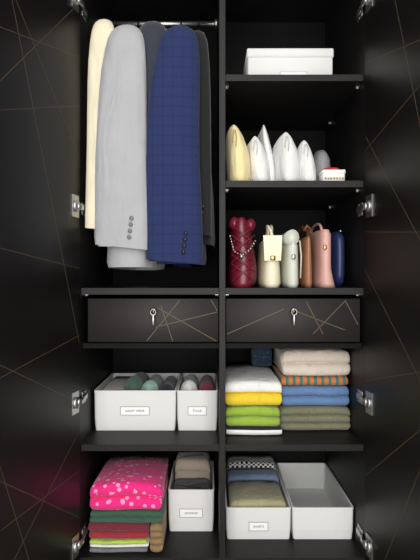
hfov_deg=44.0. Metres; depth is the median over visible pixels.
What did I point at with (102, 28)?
jacket
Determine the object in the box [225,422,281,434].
t-shirt
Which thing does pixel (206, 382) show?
stole
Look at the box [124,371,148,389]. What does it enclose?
garment
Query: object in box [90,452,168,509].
kurta
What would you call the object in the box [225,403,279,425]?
t-shirt
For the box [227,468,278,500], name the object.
shorts
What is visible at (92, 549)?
t-shirt
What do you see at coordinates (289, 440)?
shelf
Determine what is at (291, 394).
denim shirt
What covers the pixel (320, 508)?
storage box
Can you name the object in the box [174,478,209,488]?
leggings
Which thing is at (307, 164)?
bag
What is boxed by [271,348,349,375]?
folded towel
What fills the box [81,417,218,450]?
shelf
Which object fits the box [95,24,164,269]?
jacket
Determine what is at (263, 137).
bag
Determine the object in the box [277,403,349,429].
trousers
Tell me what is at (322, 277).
handbag
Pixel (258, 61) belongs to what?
storage box
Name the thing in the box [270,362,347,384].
folded striped top
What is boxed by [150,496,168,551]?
dupatta
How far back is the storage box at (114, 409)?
1.76 m
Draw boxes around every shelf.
[81,286,218,294]
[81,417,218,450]
[225,75,362,130]
[225,181,362,209]
[225,286,362,294]
[225,429,362,450]
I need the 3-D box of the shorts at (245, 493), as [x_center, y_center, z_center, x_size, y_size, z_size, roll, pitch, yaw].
[0.160,0.790,1.817,0.190,0.116,0.187,0,0,0]
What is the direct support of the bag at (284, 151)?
on the wardrobe
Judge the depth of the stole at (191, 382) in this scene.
1.81 m
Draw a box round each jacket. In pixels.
[85,19,113,238]
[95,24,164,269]
[139,21,166,123]
[146,25,206,267]
[194,30,214,249]
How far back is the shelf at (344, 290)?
1.61 m
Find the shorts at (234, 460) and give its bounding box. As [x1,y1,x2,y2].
[226,454,275,486]
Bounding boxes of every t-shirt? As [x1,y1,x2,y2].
[88,521,149,530]
[89,523,150,538]
[90,478,169,522]
[90,533,149,546]
[90,536,148,544]
[90,547,147,552]
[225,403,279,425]
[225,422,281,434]
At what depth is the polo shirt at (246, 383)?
1.70 m
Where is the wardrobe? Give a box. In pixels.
[0,0,419,559]
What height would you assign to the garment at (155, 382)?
0.093 m
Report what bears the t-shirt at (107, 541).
on the t-shirt at (148, 540)
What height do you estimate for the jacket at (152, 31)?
0.775 m
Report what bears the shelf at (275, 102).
attached to the wardrobe
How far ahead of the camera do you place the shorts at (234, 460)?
2.04 m
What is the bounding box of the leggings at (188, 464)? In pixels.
[175,451,209,481]
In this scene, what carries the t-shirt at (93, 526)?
on the t-shirt at (93, 534)
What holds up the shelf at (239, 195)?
attached to the wardrobe
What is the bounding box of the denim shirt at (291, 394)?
[272,371,348,405]
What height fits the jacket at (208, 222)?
0.756 m
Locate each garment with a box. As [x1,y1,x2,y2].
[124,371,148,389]
[141,374,163,389]
[159,376,176,389]
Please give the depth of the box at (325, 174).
1.64 m
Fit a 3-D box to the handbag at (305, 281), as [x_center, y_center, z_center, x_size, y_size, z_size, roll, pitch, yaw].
[0.315,-0.081,1.780,0.038,0.210,0.279,0,0,2]
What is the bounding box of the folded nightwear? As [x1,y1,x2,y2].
[103,376,130,389]
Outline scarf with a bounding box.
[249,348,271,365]
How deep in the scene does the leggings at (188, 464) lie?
1.91 m
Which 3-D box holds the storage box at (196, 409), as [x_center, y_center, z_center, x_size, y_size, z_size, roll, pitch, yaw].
[-0.043,0.441,1.920,0.140,0.136,0.333,0,0,0]
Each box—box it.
[94,373,180,429]
[168,460,213,530]
[177,373,217,429]
[225,463,290,538]
[243,48,333,74]
[276,463,352,538]
[317,169,345,180]
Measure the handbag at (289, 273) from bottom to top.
0.186 m
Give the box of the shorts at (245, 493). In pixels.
[228,480,285,506]
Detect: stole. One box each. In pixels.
[180,374,198,389]
[198,375,213,389]
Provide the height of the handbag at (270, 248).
0.213 m
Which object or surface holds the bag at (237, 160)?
on the wardrobe
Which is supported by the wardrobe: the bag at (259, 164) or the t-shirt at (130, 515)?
the bag at (259, 164)
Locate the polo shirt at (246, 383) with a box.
[225,362,281,405]
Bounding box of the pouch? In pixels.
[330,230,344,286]
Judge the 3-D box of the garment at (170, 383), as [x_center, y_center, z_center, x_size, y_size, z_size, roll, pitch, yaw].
[-0.151,0.405,1.920,0.059,0.087,0.271,0,0,0]
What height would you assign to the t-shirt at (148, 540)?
0.011 m
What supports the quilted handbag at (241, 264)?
on the wardrobe
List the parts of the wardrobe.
door, panel, drawer rail, drawer, hanging rod, panel, panel, divider panel, panel, drawer, drawer rail, panel, door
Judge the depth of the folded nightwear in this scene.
1.92 m
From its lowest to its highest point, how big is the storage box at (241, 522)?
0.106 m
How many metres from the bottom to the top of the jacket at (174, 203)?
0.808 m
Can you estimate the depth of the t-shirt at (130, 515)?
1.64 m
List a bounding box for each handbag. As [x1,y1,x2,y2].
[226,217,256,287]
[256,225,281,287]
[279,229,301,287]
[297,224,312,287]
[310,223,335,287]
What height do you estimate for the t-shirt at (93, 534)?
0.022 m
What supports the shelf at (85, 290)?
attached to the wardrobe
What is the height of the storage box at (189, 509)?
0.143 m
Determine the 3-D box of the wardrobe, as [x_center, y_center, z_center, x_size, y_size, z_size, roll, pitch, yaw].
[0.022,-0.064,1.650,1.053,2.038,1.012,0,0,0]
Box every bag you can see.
[225,125,250,180]
[247,136,270,180]
[257,125,274,180]
[272,132,299,180]
[297,140,315,180]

